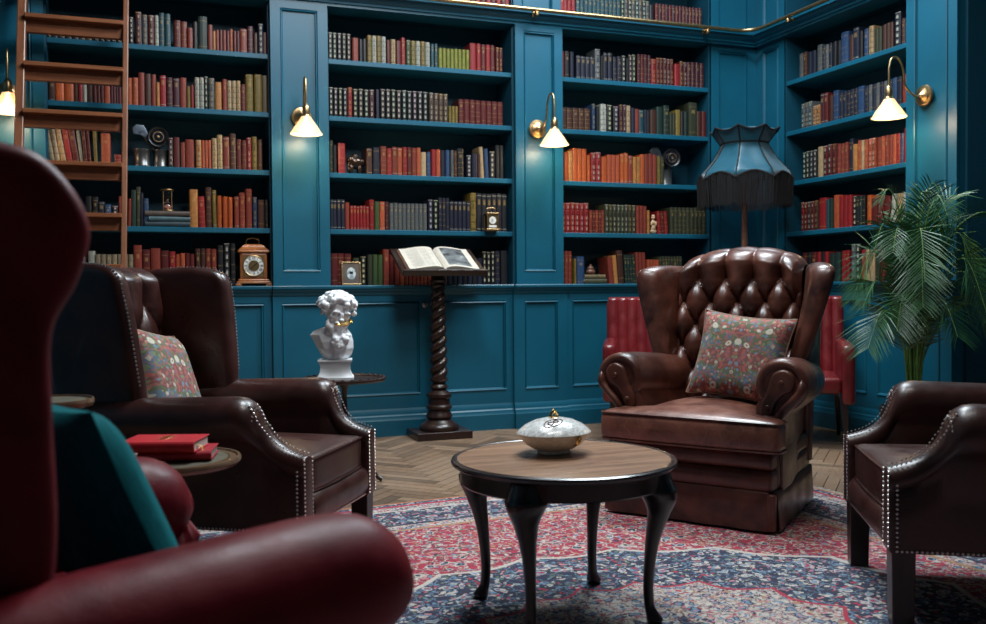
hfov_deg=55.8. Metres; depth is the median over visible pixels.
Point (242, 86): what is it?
book
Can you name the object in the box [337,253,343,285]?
book
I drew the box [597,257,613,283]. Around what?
book
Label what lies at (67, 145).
book
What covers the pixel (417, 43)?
book
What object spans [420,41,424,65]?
book
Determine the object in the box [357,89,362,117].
book
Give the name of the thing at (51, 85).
book
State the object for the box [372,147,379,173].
book
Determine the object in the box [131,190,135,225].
book
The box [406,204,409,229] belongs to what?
book
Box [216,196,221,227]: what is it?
book
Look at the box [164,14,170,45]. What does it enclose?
book
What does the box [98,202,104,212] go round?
book
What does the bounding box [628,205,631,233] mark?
book
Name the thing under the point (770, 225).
pilaster
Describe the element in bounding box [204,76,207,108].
book
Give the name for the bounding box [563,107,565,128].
book
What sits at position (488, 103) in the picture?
book
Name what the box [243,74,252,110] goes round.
book
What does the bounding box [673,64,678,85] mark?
book
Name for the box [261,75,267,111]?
book
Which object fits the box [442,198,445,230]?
book
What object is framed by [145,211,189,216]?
book
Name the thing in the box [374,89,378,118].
book
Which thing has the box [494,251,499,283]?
book
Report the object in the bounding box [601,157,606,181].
book
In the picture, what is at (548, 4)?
pilaster
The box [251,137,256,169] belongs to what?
book
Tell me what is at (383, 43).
book
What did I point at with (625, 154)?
book
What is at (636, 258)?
book
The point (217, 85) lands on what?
book
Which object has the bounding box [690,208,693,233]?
book
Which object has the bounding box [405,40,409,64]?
book
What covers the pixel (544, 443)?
bowl
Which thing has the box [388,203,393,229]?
book
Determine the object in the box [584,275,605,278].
book
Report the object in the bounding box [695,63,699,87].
book
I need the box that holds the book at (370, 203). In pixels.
[364,200,373,229]
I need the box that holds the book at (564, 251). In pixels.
[564,251,564,283]
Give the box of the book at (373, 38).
[371,36,375,61]
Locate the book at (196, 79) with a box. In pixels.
[194,77,198,107]
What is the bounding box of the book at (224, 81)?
[221,79,226,109]
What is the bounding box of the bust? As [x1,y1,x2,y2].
[310,290,357,379]
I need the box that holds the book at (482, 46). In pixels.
[481,44,484,70]
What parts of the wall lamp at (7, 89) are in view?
arm, wall plate, lamp shade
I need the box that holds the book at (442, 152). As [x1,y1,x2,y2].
[440,150,444,176]
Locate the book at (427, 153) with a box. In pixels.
[426,152,429,175]
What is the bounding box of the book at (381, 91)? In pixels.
[379,89,384,118]
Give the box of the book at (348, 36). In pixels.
[346,34,350,59]
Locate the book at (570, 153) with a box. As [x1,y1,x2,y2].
[566,151,572,180]
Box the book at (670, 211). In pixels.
[659,207,673,233]
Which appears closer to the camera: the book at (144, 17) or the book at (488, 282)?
the book at (144, 17)
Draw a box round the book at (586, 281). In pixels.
[583,279,606,283]
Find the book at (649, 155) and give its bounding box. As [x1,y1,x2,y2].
[648,154,651,183]
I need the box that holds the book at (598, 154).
[595,152,600,181]
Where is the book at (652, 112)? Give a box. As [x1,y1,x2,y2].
[650,110,655,133]
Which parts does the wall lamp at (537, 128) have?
wall plate, arm, lamp shade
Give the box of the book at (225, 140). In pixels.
[222,137,229,168]
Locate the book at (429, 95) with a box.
[427,92,433,121]
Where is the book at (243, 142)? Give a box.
[241,140,246,169]
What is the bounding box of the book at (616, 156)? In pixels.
[615,155,619,182]
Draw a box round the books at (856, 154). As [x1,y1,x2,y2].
[48,0,905,285]
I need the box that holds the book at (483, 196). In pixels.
[481,194,485,230]
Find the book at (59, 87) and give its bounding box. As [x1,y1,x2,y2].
[55,83,64,100]
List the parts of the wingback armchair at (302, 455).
nailhead trim, backrest, arm, nailhead trim, nailhead trim, arm, seat rail, nailhead trim, nailhead trim, leg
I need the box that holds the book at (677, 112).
[669,110,679,134]
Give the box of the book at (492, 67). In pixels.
[490,45,494,71]
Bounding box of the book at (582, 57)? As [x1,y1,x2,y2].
[581,56,584,78]
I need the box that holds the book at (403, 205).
[402,204,405,229]
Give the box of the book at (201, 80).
[199,77,203,108]
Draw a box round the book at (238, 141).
[236,139,240,168]
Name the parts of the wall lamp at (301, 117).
wall plate, arm, lamp shade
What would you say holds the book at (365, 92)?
on the bookcase at (358, 134)
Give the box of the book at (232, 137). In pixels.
[228,133,235,168]
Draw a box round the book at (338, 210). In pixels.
[336,199,340,228]
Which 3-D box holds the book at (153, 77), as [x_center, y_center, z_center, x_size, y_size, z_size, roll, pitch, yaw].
[-2.332,-1.505,6.401,0.030,0.215,0.181,-1,2,-20]
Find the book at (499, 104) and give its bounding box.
[497,102,502,125]
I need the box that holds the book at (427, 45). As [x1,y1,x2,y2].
[425,42,429,66]
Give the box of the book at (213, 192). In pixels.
[211,190,216,227]
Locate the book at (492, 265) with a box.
[490,251,494,284]
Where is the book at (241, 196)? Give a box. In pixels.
[237,193,244,227]
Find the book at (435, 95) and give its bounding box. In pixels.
[433,93,437,121]
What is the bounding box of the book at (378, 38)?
[376,36,380,62]
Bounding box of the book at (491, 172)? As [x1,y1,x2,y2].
[488,151,494,177]
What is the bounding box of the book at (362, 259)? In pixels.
[356,256,365,284]
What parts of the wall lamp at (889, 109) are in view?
lamp shade, arm, wall plate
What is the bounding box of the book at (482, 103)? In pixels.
[480,101,485,124]
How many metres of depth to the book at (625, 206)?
7.57 m
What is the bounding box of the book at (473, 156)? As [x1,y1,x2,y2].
[470,153,476,177]
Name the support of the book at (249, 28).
on the bookcase at (194, 124)
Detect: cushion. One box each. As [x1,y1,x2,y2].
[52,404,177,573]
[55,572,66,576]
[137,329,200,397]
[273,432,360,489]
[601,396,785,452]
[685,309,797,401]
[855,444,930,502]
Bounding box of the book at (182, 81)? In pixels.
[179,78,186,107]
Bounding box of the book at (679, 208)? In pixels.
[678,207,681,233]
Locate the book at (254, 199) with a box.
[252,197,256,227]
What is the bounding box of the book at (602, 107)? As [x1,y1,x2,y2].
[595,104,605,130]
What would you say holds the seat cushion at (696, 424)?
on the wingback armchair at (743, 463)
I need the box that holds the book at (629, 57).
[625,55,631,81]
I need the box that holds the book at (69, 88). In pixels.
[64,83,73,100]
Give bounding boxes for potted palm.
[836,173,985,417]
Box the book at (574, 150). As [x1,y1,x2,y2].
[564,148,576,180]
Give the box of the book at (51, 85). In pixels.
[49,83,54,99]
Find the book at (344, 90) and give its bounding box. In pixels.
[342,88,346,116]
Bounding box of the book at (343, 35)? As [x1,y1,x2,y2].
[341,33,345,59]
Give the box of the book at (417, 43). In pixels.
[415,41,419,65]
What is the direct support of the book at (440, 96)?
on the bookcase at (358, 134)
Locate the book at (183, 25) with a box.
[180,21,186,47]
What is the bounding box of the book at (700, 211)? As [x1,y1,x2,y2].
[698,210,701,234]
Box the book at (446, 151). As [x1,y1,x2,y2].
[445,150,448,176]
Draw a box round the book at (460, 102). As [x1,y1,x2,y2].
[451,99,463,122]
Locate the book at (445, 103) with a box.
[443,94,447,121]
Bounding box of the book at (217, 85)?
[214,82,221,109]
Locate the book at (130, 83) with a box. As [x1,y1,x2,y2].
[128,78,132,104]
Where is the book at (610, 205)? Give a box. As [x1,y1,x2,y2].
[608,204,611,232]
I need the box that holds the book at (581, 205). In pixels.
[579,203,583,232]
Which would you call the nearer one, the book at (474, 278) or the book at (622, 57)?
the book at (474, 278)
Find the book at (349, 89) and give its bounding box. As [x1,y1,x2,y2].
[347,87,351,116]
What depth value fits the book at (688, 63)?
7.75 m
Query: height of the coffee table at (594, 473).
0.506 m
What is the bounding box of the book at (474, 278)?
[472,258,476,284]
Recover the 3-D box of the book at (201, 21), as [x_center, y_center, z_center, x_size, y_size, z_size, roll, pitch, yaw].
[-2.029,-1.924,6.495,0.063,0.226,0.176,-1,2,-20]
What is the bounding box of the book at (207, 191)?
[204,187,211,226]
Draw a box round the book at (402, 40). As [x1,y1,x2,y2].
[398,38,404,64]
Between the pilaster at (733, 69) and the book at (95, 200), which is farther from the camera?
the pilaster at (733, 69)
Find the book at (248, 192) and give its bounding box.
[243,189,251,227]
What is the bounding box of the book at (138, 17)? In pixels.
[135,12,141,43]
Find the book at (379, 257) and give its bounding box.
[377,255,382,284]
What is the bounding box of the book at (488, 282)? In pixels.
[486,252,490,284]
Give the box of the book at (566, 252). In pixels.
[565,251,567,283]
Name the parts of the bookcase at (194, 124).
panel, shelf, shelf, shelf, shelf, panel, panel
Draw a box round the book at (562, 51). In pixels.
[562,51,563,76]
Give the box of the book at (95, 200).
[92,197,98,212]
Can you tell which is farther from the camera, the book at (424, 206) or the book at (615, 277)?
the book at (615, 277)
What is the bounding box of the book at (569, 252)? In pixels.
[568,251,571,283]
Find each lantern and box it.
[132,124,168,166]
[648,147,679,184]
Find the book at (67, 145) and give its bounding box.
[62,130,72,160]
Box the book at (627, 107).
[626,106,629,132]
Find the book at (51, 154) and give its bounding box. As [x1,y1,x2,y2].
[48,129,54,159]
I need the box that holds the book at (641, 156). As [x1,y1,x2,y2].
[632,154,643,183]
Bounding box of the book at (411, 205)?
[410,204,413,229]
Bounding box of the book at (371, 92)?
[368,89,373,117]
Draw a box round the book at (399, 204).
[398,203,401,229]
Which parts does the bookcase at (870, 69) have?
panel, shelf, shelf, shelf, shelf, panel, panel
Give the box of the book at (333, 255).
[331,253,337,285]
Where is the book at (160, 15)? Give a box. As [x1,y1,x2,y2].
[158,13,164,45]
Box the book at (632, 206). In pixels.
[631,205,635,233]
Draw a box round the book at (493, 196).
[491,194,495,212]
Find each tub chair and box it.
[602,297,651,440]
[820,296,855,435]
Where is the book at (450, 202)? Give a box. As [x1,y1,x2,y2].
[449,201,452,230]
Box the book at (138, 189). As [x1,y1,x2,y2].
[136,187,140,225]
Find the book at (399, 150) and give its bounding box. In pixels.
[397,148,401,174]
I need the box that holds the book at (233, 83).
[231,81,235,109]
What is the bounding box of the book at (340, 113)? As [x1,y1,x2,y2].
[338,88,342,115]
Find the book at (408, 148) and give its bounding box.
[407,147,410,174]
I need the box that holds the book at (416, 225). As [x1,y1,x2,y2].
[414,203,418,229]
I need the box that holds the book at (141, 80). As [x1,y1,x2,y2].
[138,72,144,104]
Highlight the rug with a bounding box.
[198,486,985,623]
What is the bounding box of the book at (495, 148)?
[487,145,498,178]
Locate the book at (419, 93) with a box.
[417,91,421,120]
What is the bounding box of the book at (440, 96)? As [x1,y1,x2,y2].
[438,94,442,121]
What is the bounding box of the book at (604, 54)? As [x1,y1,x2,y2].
[600,52,606,79]
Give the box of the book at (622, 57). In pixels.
[621,56,624,81]
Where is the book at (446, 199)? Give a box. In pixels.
[445,198,448,230]
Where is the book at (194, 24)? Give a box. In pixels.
[192,22,197,48]
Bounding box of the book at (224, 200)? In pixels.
[221,197,227,227]
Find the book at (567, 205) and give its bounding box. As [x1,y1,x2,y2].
[565,203,569,232]
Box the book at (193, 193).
[189,189,197,226]
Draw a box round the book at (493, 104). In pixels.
[491,102,496,124]
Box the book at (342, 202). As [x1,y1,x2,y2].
[340,200,344,228]
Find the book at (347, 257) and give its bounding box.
[344,254,350,261]
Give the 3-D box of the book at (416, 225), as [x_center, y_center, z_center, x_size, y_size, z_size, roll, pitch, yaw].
[-0.599,-0.712,7.046,0.030,0.202,0.176,-1,2,-20]
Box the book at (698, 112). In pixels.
[697,111,700,136]
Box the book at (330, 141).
[329,140,332,172]
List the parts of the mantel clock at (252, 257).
dial plate, door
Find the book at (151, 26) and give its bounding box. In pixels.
[148,15,154,44]
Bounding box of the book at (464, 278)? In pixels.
[462,276,466,284]
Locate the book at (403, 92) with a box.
[401,90,406,119]
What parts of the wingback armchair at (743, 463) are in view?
arm, seat rail, backrest, post, arm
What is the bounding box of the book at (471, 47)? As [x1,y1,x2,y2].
[462,43,475,69]
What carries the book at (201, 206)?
on the bookcase at (194, 124)
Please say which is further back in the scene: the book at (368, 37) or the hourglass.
the book at (368, 37)
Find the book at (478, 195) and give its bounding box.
[476,193,480,230]
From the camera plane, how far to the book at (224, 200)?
6.50 m
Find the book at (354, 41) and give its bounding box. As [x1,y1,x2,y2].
[351,38,357,60]
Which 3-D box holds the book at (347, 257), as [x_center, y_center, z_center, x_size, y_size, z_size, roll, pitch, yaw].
[-1.088,-0.311,6.877,0.052,0.232,0.178,-1,2,-20]
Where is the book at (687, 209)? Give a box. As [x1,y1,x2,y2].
[686,207,689,233]
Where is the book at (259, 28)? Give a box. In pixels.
[255,23,263,53]
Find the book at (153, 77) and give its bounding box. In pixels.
[151,74,155,105]
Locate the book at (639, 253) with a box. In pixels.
[638,252,641,270]
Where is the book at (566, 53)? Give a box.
[564,51,568,76]
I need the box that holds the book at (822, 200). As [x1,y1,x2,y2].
[820,197,829,228]
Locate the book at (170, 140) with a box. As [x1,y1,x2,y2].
[168,137,172,166]
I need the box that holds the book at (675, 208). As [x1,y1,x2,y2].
[674,207,677,233]
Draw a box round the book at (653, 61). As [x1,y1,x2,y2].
[651,59,655,83]
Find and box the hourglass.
[160,189,174,210]
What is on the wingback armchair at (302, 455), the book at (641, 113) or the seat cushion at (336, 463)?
the seat cushion at (336, 463)
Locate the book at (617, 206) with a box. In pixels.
[616,205,619,232]
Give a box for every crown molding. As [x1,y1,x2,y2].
[184,0,754,48]
[753,0,899,47]
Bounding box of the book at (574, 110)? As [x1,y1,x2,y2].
[572,108,577,129]
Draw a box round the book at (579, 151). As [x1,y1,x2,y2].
[577,149,581,180]
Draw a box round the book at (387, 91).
[385,89,390,118]
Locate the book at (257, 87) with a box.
[253,74,261,111]
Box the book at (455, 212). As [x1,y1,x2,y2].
[453,201,457,230]
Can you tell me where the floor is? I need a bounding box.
[340,423,849,508]
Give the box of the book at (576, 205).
[574,203,578,232]
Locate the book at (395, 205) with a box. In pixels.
[393,203,397,229]
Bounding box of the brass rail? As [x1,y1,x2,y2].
[427,0,829,33]
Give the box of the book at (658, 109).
[649,107,661,133]
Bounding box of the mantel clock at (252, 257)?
[235,238,272,285]
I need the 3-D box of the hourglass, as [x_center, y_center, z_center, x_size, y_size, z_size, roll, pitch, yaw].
[-2.243,-0.768,6.417,0.094,0.150,0.094,-1,2,-20]
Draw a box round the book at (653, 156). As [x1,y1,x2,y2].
[652,155,655,183]
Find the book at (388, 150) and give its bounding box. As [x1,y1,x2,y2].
[386,148,391,174]
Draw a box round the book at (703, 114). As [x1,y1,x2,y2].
[701,111,705,136]
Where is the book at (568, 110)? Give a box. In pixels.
[566,108,571,128]
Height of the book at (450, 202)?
0.228 m
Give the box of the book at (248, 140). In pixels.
[245,138,251,169]
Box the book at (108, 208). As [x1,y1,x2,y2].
[105,204,111,212]
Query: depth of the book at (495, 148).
7.18 m
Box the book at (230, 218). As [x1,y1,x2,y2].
[228,197,232,227]
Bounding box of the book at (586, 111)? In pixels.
[584,109,589,129]
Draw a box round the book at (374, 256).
[372,254,377,284]
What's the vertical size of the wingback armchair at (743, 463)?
1.268 m
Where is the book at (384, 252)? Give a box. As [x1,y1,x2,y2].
[378,249,388,284]
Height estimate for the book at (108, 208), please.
0.145 m
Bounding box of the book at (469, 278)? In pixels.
[467,276,471,284]
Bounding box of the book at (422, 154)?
[420,152,425,175]
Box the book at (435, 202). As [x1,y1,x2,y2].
[433,200,437,230]
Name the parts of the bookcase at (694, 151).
panel, shelf, shelf, shelf, shelf, panel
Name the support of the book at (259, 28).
on the bookcase at (194, 124)
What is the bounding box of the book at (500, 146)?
[499,145,502,178]
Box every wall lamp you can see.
[0,48,14,115]
[290,76,322,136]
[529,92,568,146]
[871,56,932,120]
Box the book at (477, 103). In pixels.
[475,100,479,123]
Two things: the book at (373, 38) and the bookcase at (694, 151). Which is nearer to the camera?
the book at (373, 38)
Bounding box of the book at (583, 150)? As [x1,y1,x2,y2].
[582,149,585,181]
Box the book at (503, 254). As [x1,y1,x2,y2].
[500,251,506,283]
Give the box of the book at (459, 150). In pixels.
[453,148,462,176]
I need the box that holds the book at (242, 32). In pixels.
[239,29,246,51]
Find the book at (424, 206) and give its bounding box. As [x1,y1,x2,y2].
[422,204,426,230]
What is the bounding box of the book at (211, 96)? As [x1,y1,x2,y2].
[208,78,214,108]
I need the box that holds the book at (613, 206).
[612,204,615,232]
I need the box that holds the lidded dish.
[517,409,590,454]
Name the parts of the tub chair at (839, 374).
seat, backrest, leg, leg, arm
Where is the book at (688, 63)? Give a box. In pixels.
[687,62,690,86]
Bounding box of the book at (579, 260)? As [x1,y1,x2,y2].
[571,257,583,283]
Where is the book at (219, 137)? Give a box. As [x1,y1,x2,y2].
[216,135,222,168]
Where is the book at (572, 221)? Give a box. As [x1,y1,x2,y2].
[570,202,574,232]
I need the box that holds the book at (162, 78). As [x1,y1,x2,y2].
[159,75,165,105]
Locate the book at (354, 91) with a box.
[352,89,357,116]
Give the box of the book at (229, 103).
[227,81,231,109]
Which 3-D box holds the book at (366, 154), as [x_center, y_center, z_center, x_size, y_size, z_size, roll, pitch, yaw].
[-0.938,-1.109,6.922,0.042,0.191,0.182,-1,2,-20]
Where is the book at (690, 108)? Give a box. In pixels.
[677,102,696,135]
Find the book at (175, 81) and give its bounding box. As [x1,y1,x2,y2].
[172,78,179,106]
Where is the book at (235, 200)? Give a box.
[232,196,238,227]
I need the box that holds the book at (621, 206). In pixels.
[620,205,623,232]
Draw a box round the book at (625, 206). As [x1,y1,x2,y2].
[624,205,627,232]
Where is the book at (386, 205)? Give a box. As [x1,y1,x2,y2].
[384,202,388,229]
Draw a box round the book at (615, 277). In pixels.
[603,255,617,283]
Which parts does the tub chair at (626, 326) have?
arm, leg, backrest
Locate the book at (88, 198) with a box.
[86,196,92,212]
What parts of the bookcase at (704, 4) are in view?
panel, panel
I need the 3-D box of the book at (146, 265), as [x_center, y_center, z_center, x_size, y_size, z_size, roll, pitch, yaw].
[-2.380,-0.299,6.396,0.052,0.254,0.163,-1,2,-20]
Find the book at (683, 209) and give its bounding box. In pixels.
[682,208,685,233]
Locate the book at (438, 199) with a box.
[432,198,441,230]
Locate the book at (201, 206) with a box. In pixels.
[198,196,205,226]
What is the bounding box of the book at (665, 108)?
[660,105,668,134]
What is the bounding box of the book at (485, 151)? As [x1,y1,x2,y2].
[482,149,488,177]
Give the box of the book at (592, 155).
[586,153,595,181]
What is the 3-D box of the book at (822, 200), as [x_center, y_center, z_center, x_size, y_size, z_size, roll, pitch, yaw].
[2.639,-0.765,7.262,0.184,0.244,0.073,-1,2,-20]
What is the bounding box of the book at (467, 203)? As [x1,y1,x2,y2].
[466,202,469,230]
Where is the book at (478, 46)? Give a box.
[476,43,480,70]
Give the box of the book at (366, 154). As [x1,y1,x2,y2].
[361,148,371,173]
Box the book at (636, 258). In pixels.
[626,252,638,283]
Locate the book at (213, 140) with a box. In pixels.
[211,138,216,168]
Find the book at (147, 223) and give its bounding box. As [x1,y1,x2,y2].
[145,221,189,226]
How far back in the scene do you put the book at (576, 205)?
7.42 m
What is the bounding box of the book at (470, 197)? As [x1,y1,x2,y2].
[463,193,475,230]
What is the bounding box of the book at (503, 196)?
[501,194,506,231]
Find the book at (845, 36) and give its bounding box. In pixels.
[841,31,852,63]
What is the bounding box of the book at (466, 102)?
[464,99,468,123]
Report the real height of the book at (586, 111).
0.175 m
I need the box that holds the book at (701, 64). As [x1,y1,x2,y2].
[699,63,703,87]
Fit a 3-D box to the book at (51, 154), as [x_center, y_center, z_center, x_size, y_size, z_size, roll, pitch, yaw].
[-2.937,-1.103,6.180,0.072,0.249,0.177,-1,2,-20]
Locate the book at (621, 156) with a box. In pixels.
[617,154,623,182]
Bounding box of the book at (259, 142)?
[257,140,261,169]
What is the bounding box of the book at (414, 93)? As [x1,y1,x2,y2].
[412,91,416,120]
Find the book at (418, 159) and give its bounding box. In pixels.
[416,148,420,175]
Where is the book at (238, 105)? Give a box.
[236,81,240,110]
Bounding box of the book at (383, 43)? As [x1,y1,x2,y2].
[381,36,385,62]
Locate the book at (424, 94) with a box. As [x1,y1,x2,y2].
[422,92,427,120]
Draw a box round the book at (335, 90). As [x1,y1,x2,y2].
[333,88,337,115]
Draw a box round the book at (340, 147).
[336,143,344,172]
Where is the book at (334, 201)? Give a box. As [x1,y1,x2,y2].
[333,200,336,228]
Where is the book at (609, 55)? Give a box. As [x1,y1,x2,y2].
[607,53,611,80]
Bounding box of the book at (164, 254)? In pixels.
[160,250,168,267]
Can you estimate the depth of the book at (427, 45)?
6.97 m
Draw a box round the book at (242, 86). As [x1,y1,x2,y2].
[240,84,245,110]
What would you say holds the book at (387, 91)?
on the bookcase at (358, 134)
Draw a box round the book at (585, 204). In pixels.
[584,203,587,232]
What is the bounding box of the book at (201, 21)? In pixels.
[197,16,207,48]
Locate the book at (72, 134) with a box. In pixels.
[68,130,79,160]
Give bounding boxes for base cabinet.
[231,286,272,378]
[567,284,638,423]
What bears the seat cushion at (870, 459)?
on the armchair at (916, 476)
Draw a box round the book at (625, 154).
[622,153,627,182]
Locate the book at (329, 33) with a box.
[328,32,331,58]
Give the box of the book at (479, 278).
[477,258,481,284]
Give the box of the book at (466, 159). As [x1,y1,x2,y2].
[463,155,470,177]
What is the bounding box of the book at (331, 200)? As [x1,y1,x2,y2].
[330,199,333,228]
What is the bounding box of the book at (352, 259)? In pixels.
[351,258,358,263]
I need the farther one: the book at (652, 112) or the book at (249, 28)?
the book at (652, 112)
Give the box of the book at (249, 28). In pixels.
[246,26,252,52]
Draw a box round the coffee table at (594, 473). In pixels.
[451,439,677,623]
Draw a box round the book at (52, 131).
[49,129,60,159]
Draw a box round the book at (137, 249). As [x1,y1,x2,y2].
[133,245,141,268]
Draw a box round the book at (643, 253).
[642,252,644,268]
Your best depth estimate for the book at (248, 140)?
6.54 m
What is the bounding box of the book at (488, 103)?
[486,101,491,124]
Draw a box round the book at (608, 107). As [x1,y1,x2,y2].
[606,105,611,131]
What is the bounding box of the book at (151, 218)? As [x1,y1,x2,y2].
[149,216,190,221]
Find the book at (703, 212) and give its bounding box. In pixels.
[702,210,705,234]
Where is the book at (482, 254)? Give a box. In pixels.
[475,251,485,284]
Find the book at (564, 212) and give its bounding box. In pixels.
[563,203,565,232]
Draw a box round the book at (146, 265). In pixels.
[142,249,150,270]
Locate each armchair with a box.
[0,142,413,623]
[50,262,375,531]
[598,247,835,531]
[843,380,985,623]
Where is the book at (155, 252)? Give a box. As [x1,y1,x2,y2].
[150,248,160,269]
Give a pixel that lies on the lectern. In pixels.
(438, 425)
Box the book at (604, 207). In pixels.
[595,204,608,232]
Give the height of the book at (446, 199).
0.248 m
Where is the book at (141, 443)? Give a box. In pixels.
[126,434,209,452]
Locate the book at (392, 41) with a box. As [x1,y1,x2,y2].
[390,39,394,63]
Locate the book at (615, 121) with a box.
[612,106,618,131]
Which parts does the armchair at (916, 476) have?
leg, seat rail, nailhead trim, nailhead trim, leg, arm, nailhead trim, arm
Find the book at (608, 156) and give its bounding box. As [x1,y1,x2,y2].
[601,155,610,181]
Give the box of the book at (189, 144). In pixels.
[185,139,193,167]
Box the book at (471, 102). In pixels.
[469,100,474,123]
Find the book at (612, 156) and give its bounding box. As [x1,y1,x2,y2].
[611,155,614,182]
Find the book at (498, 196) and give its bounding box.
[496,194,501,231]
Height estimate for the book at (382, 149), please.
0.210 m
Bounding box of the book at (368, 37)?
[364,35,371,61]
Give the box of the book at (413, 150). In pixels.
[411,148,415,175]
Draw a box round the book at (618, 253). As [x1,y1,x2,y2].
[607,250,623,283]
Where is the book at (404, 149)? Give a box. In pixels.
[402,147,406,174]
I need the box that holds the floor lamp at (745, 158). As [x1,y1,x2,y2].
[696,123,793,246]
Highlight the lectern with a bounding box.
[389,249,487,441]
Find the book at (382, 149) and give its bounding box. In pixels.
[378,146,386,174]
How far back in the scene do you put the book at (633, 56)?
7.57 m
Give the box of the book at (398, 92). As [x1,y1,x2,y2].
[396,90,400,119]
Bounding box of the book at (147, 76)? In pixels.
[145,74,150,105]
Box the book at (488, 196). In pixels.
[486,194,490,228]
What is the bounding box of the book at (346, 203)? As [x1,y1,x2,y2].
[345,202,348,228]
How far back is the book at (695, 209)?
7.80 m
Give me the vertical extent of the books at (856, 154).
2.308 m
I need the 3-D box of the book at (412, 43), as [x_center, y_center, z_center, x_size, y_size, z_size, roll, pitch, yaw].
[-0.622,-1.927,7.010,0.036,0.186,0.174,-1,2,-20]
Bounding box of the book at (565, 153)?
[564,152,567,180]
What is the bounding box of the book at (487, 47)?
[485,45,489,70]
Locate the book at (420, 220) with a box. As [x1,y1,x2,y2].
[418,204,422,229]
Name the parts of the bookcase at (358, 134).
panel, panel, shelf, shelf, shelf, shelf, panel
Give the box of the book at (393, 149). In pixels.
[391,147,396,174]
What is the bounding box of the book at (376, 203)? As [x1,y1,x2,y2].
[374,201,378,229]
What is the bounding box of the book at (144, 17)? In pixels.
[142,15,147,44]
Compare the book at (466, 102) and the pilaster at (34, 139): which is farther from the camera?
the book at (466, 102)
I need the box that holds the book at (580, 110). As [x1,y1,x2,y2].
[578,108,583,129]
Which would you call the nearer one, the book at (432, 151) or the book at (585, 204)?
the book at (432, 151)
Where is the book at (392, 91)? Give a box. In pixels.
[390,89,395,118]
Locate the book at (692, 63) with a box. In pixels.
[691,62,694,86]
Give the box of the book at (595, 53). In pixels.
[586,49,599,79]
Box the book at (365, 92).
[363,89,368,117]
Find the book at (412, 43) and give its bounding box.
[410,41,414,64]
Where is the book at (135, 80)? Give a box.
[133,77,138,104]
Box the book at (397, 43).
[395,41,400,63]
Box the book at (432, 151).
[427,149,435,175]
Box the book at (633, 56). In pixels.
[632,55,634,81]
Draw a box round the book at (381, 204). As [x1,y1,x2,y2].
[379,202,384,229]
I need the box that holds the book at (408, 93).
[406,91,411,119]
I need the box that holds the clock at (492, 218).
[483,207,498,231]
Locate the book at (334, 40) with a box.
[332,32,336,58]
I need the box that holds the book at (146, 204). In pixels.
[144,198,148,225]
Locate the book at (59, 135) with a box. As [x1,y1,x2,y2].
[55,129,66,160]
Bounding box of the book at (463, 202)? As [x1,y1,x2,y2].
[462,201,465,230]
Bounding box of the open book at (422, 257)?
[396,246,479,268]
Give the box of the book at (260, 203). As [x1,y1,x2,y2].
[257,200,264,227]
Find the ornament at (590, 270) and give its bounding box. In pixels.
[586,264,594,274]
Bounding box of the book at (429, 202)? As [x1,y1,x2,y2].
[421,199,432,230]
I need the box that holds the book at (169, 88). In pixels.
[166,77,172,106]
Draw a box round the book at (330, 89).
[328,87,332,115]
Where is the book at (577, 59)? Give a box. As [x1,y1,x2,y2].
[574,55,580,77]
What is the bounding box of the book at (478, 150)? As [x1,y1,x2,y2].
[472,147,483,177]
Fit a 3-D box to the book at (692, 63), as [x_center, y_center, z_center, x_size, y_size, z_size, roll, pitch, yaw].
[1.645,-1.978,7.842,0.039,0.209,0.170,-1,2,-20]
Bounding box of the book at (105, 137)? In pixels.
[101,133,110,161]
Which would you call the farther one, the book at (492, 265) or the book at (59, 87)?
the book at (492, 265)
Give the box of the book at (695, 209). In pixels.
[694,208,697,233]
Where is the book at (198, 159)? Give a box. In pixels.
[195,140,201,167]
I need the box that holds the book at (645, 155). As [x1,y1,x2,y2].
[644,154,647,183]
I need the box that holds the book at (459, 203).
[457,201,461,230]
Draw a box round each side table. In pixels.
[52,394,94,408]
[134,447,240,475]
[302,372,385,480]
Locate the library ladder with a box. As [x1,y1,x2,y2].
[14,0,128,267]
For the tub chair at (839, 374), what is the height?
1.001 m
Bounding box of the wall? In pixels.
[964,0,985,382]
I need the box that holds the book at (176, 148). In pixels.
[173,137,179,166]
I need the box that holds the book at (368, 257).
[363,255,371,284]
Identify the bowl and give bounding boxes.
[519,433,589,454]
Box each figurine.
[346,154,365,173]
[650,215,656,233]
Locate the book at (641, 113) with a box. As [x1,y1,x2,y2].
[639,110,643,132]
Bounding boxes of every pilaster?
[0,0,46,159]
[269,0,330,285]
[512,0,560,9]
[513,24,563,283]
[709,0,755,32]
[710,45,755,250]
[756,0,784,26]
[756,38,784,250]
[906,0,965,279]
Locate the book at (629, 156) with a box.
[628,155,631,182]
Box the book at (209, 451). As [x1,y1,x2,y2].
[137,443,218,460]
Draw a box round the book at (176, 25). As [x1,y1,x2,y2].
[173,20,180,46]
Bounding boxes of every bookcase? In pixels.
[43,0,272,285]
[327,11,514,284]
[560,0,710,25]
[562,36,710,274]
[784,0,819,15]
[784,0,905,256]
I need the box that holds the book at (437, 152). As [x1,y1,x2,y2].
[435,149,439,175]
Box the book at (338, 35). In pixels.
[336,33,340,59]

